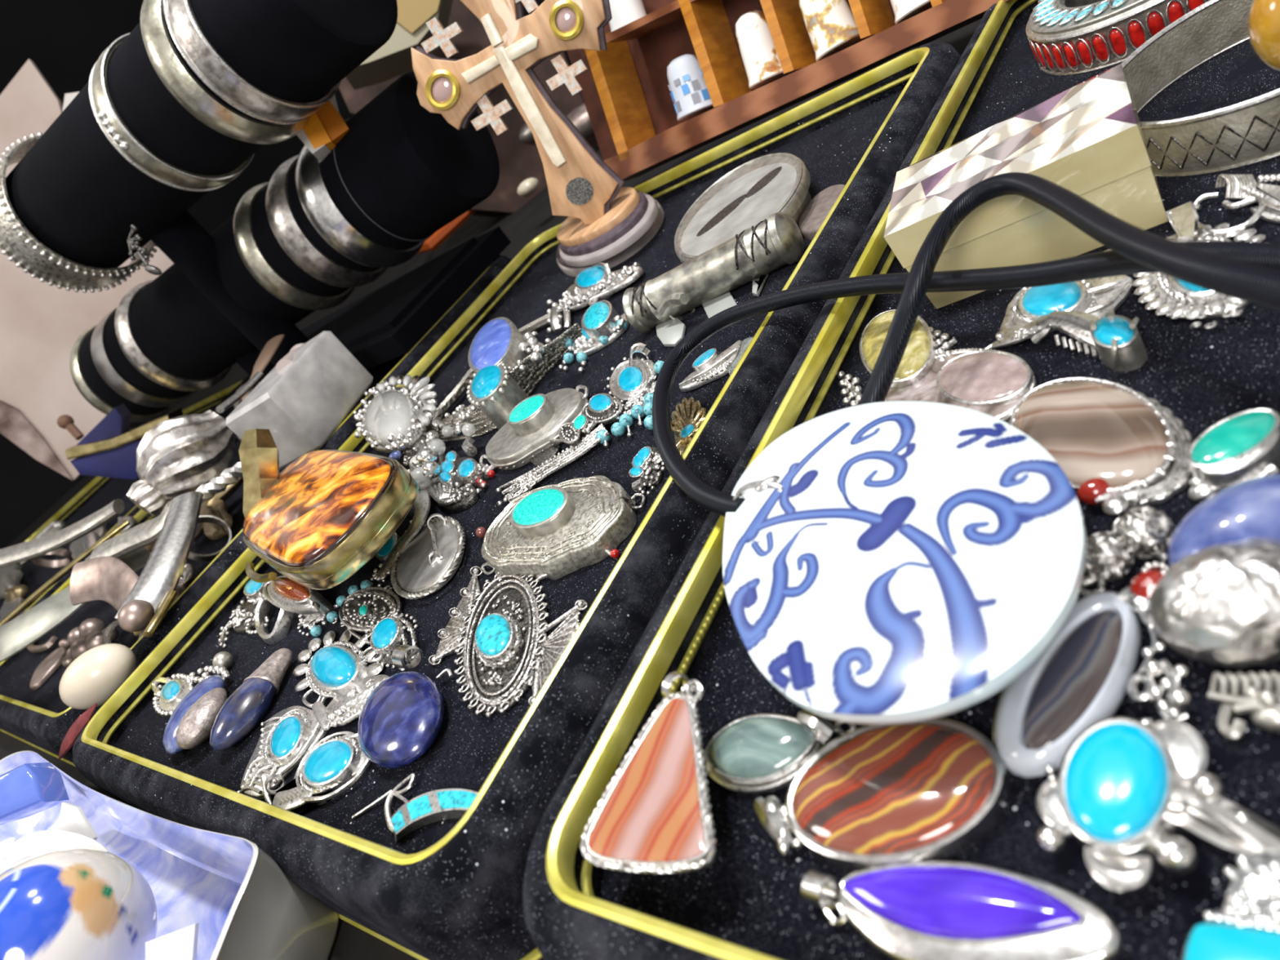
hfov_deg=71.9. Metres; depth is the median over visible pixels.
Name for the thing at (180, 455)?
box
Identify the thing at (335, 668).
ring
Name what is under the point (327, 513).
box
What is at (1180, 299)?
pendant
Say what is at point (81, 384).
bangle
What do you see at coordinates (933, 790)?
pendant
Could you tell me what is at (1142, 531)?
charm
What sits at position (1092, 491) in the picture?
carnelian dangle
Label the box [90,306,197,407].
bangle
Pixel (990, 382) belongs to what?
pendant
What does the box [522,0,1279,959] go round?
tray
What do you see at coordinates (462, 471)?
ring
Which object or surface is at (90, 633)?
charm
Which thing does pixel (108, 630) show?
ring
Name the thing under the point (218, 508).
trinket
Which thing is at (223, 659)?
bead
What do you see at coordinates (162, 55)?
bangle
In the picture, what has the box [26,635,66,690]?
leaf dangle
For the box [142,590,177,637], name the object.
slide
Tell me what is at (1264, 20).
bead
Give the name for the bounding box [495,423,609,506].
bundle
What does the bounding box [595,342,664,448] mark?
earring
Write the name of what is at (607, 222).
cross
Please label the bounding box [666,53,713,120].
thimble
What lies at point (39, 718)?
tray
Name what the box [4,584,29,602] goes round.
trinket
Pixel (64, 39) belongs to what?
wall
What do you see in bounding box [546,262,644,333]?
spray brooch
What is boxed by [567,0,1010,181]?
rack
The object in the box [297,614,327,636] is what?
charm
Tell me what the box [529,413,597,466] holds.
pin
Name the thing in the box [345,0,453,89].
box
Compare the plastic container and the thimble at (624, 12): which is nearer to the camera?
the plastic container
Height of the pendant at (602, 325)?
0.009 m
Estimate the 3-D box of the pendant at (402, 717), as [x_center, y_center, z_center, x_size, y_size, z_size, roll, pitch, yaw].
[-0.052,0.050,0.191,0.033,0.007,0.025,-9,39,45]
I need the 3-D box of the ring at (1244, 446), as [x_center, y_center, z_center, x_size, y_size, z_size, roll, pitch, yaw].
[0.077,-0.003,0.114,0.011,0.006,0.013,-9,39,45]
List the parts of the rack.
panel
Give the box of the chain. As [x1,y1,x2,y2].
[388,418,475,497]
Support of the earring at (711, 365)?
on the tray at (451, 889)
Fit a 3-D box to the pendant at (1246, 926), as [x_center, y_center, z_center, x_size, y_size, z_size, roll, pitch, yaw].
[0.054,0.040,0.078,0.010,0.003,0.016,-9,39,45]
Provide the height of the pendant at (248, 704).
0.010 m
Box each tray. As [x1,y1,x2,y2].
[0,254,511,766]
[0,379,243,613]
[72,41,960,959]
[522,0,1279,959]
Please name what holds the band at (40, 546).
on the tray at (39, 718)
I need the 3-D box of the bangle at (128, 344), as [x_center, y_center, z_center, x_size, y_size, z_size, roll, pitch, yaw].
[-0.285,-0.089,0.546,0.015,0.072,0.072,-20,32,33]
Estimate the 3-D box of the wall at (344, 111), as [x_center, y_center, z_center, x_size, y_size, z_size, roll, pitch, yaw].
[0.084,-0.713,0.761,1.900,0.600,0.020,-9,39,45]
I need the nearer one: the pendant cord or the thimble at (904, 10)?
the pendant cord
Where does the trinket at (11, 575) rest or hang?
on the tray at (101, 491)
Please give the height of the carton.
0.028 m
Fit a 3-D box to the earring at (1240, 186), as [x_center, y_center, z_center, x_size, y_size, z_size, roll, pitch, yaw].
[0.104,-0.049,0.153,0.017,0.004,0.016,-9,39,45]
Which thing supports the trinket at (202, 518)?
on the tray at (39, 718)
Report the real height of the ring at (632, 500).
0.006 m
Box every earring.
[151,665,231,717]
[351,773,478,843]
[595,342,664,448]
[679,339,742,391]
[1127,625,1191,721]
[1194,173,1279,235]
[1207,671,1279,740]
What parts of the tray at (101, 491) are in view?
trim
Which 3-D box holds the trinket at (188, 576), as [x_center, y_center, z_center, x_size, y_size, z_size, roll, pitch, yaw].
[-0.189,0.039,0.368,0.008,0.007,0.017,-42,27,-8]
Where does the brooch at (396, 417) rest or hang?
on the tray at (451, 889)
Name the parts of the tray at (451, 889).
trim, trim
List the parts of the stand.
post, post, plate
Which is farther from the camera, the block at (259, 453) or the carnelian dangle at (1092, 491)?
the block at (259, 453)
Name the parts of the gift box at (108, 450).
open lid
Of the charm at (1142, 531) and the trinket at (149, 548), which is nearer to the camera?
the charm at (1142, 531)
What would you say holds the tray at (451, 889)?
on the table
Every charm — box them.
[62,617,119,667]
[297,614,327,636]
[1079,506,1175,595]
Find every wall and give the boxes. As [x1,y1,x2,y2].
[0,0,304,549]
[334,0,571,120]
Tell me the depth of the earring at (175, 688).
0.29 m
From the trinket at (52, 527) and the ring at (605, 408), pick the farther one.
the trinket at (52, 527)
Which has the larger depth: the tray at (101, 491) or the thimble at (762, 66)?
the tray at (101, 491)
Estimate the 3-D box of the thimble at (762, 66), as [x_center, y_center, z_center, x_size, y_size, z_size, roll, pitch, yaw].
[0.047,-0.171,0.352,0.018,0.028,0.022,-21,32,32]
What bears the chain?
on the tray at (451, 889)
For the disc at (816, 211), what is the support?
on the tray at (451, 889)
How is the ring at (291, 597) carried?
on the tray at (451, 889)
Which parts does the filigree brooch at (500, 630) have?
plate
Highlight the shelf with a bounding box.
[604,0,708,43]
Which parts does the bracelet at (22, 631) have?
dull leaf strip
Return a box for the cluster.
[217,579,270,648]
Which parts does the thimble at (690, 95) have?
painted pane, painted pane, painted pane, painted pane, painted pane, painted pane, painted pane, painted pane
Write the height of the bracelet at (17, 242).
0.080 m
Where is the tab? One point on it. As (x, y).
(83, 719)
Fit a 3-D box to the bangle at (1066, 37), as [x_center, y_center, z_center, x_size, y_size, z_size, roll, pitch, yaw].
[0.136,-0.134,0.236,0.062,0.014,0.062,-5,42,48]
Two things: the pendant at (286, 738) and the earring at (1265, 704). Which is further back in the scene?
the pendant at (286, 738)
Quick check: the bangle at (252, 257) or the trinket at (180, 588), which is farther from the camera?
the bangle at (252, 257)
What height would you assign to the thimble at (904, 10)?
0.026 m
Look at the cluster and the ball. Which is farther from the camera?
the cluster
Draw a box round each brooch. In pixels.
[310,580,402,644]
[326,675,388,727]
[353,374,437,453]
[428,565,587,717]
[475,475,636,582]
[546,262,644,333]
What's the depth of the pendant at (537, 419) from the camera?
0.26 m
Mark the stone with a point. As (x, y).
(95, 675)
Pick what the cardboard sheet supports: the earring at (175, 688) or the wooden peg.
the wooden peg
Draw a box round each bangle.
[69,324,175,422]
[88,32,254,191]
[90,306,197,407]
[115,280,232,391]
[140,0,309,144]
[162,0,341,124]
[233,182,355,310]
[265,154,387,287]
[295,144,425,267]
[1026,0,1209,75]
[1120,0,1279,176]
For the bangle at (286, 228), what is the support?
on the stand
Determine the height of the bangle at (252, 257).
0.072 m
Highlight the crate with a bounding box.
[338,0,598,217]
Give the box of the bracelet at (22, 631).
[0,499,172,662]
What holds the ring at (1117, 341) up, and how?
on the tray at (748, 904)
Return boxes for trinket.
[0,563,22,599]
[0,596,28,622]
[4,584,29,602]
[19,520,66,564]
[31,548,72,568]
[69,523,107,560]
[117,516,137,533]
[145,542,155,554]
[171,582,186,604]
[178,563,195,585]
[187,515,231,561]
[193,513,204,542]
[200,499,232,539]
[205,477,244,506]
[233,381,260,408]
[516,177,539,197]
[519,123,534,142]
[566,102,594,139]
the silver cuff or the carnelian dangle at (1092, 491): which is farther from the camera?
the silver cuff
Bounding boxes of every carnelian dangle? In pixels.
[1076,477,1141,515]
[1117,561,1170,626]
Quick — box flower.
[670,396,706,455]
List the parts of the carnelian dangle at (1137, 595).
silver crown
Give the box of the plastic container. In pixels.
[0,751,339,959]
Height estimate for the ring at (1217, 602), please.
0.012 m
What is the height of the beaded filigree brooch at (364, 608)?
0.004 m
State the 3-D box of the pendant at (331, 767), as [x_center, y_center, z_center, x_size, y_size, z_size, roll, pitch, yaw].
[-0.073,0.065,0.198,0.038,0.005,0.020,-26,29,24]
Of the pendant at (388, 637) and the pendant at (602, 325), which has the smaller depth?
the pendant at (388, 637)
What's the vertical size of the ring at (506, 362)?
0.018 m
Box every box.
[65,404,182,479]
[126,409,237,515]
[242,449,418,590]
[296,95,349,162]
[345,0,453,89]
[884,63,1168,308]
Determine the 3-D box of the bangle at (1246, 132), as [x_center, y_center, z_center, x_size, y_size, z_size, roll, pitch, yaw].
[0.125,-0.083,0.175,0.060,0.013,0.060,-9,39,45]
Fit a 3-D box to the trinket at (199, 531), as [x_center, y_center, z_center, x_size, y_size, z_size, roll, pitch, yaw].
[-0.212,0.023,0.422,0.013,0.008,0.028,-40,27,-3]
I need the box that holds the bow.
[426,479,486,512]
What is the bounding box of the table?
[0,18,982,959]
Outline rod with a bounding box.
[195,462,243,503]
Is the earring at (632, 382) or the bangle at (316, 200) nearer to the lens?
the earring at (632, 382)
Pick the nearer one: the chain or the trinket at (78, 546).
the chain
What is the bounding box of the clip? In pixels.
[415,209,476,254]
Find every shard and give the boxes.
[57,802,97,840]
[145,922,199,959]
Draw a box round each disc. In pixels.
[728,337,753,375]
[799,184,844,240]
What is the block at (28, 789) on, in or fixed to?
in the plastic container
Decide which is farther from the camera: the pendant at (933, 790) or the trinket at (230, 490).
the trinket at (230, 490)
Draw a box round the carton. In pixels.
[62,91,79,111]
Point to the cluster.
(243, 620)
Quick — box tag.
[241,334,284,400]
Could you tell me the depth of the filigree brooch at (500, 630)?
0.19 m
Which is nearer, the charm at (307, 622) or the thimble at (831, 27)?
the charm at (307, 622)
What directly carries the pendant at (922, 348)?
on the tray at (748, 904)
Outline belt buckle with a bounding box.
[674,152,811,263]
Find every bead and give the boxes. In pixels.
[212,651,233,670]
[1248,0,1279,71]
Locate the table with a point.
(535, 216)
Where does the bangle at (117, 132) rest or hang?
on the stand
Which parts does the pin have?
plate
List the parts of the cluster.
plate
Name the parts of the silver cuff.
round silver knob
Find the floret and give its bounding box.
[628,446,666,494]
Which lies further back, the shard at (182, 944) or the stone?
the stone
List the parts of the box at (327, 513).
amber lid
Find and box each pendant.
[162,675,227,754]
[209,648,292,750]
[236,701,331,799]
[260,731,371,813]
[357,668,453,768]
[369,613,423,671]
[390,513,466,599]
[475,385,588,488]
[558,297,629,373]
[579,671,715,874]
[622,211,804,346]
[703,709,856,792]
[722,400,1086,724]
[753,717,1013,872]
[800,862,1126,959]
[836,309,957,406]
[884,347,1036,423]
[993,590,1141,777]
[1008,377,1192,508]
[1132,201,1265,328]
[1182,849,1279,959]
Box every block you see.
[0,762,69,825]
[226,331,373,470]
[238,428,279,517]
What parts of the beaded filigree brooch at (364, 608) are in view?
plate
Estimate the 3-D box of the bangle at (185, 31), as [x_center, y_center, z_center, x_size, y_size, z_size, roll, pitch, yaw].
[-0.158,-0.184,0.365,0.017,0.070,0.070,-18,33,35]
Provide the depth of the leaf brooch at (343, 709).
0.21 m
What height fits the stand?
0.174 m
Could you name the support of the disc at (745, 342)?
on the tray at (451, 889)
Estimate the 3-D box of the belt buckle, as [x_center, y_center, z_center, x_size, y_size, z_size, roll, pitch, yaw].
[0.035,-0.088,0.294,0.058,0.012,0.070,-9,39,45]
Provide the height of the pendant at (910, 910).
0.004 m
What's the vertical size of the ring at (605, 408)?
0.006 m
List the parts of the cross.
ring glass, ring glass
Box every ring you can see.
[103,620,144,644]
[254,575,334,644]
[293,629,383,707]
[426,310,582,441]
[438,437,486,494]
[581,393,628,440]
[609,493,645,512]
[985,307,1146,371]
[999,248,1133,338]
[1035,716,1279,892]
[1148,473,1279,667]
[1186,408,1279,502]
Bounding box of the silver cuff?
[114,491,203,631]
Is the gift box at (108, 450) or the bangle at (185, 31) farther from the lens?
the gift box at (108, 450)
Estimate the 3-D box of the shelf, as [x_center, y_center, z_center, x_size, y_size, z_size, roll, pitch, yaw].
[0.038,-0.196,0.348,0.127,0.018,0.022,-9,19,45]
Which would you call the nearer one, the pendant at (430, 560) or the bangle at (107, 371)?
the pendant at (430, 560)
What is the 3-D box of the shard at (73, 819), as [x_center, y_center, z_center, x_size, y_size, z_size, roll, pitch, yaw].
[-0.117,0.072,0.184,0.009,0.009,0.006,-17,34,37]
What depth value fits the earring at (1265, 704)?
0.09 m
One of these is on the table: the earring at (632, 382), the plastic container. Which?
the plastic container
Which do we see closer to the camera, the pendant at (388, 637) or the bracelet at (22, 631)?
the pendant at (388, 637)
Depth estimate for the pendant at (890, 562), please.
0.12 m
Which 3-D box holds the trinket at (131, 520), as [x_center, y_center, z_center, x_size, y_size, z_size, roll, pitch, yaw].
[-0.314,0.027,0.539,0.026,0.010,0.013,-9,39,45]
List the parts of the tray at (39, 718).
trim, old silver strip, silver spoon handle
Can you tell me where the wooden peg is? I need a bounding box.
[57,414,84,440]
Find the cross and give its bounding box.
[410,0,664,276]
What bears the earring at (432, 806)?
on the tray at (451, 889)
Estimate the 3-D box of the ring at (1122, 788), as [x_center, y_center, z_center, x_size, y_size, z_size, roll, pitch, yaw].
[0.051,0.034,0.088,0.020,0.008,0.022,-35,27,7]
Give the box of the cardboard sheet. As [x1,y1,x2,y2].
[0,58,173,479]
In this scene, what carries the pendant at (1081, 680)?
on the tray at (748, 904)
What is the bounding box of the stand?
[5,0,511,418]
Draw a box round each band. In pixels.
[0,498,124,568]
[70,555,142,635]
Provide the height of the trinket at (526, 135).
0.016 m
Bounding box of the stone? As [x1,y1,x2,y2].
[58,643,136,709]
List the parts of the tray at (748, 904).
bead chain, gold trim, trim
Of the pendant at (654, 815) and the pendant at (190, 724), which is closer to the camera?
the pendant at (654, 815)
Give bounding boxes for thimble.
[608,0,646,31]
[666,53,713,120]
[735,9,787,88]
[799,0,862,61]
[889,0,932,24]
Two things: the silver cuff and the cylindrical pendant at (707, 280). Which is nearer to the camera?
the cylindrical pendant at (707, 280)
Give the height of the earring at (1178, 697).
0.004 m
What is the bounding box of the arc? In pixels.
[368,489,430,586]
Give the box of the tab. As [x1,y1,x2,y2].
[58,702,97,759]
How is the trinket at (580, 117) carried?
on the table
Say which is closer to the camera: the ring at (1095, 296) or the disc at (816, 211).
the ring at (1095, 296)
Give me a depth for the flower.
0.21 m
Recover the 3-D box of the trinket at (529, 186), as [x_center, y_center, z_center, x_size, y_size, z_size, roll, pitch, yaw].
[-0.072,-0.189,0.570,0.015,0.010,0.013,-9,39,45]
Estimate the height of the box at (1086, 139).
0.022 m
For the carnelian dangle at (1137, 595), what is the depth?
0.11 m
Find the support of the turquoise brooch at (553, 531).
on the tray at (451, 889)
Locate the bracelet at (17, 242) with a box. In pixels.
[0,132,157,293]
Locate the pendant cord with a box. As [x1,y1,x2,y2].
[652,172,1279,517]
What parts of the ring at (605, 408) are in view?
plate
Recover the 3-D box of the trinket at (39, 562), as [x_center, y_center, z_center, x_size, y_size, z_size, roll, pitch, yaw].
[-0.402,0.053,0.605,0.023,0.022,0.016,-25,30,25]
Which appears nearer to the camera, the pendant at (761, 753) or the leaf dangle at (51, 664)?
the pendant at (761, 753)
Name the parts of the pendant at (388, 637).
plate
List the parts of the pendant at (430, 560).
plate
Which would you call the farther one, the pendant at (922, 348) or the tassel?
the tassel
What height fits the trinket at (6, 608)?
0.009 m
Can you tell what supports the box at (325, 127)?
on the stand
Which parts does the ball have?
white curved handle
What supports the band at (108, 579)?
on the tray at (39, 718)
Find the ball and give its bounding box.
[0,830,158,959]
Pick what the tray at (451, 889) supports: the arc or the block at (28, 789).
the arc
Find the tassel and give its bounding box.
[127,224,161,275]
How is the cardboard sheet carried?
on the tray at (101, 491)
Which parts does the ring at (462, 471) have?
plate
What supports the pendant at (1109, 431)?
on the tray at (748, 904)

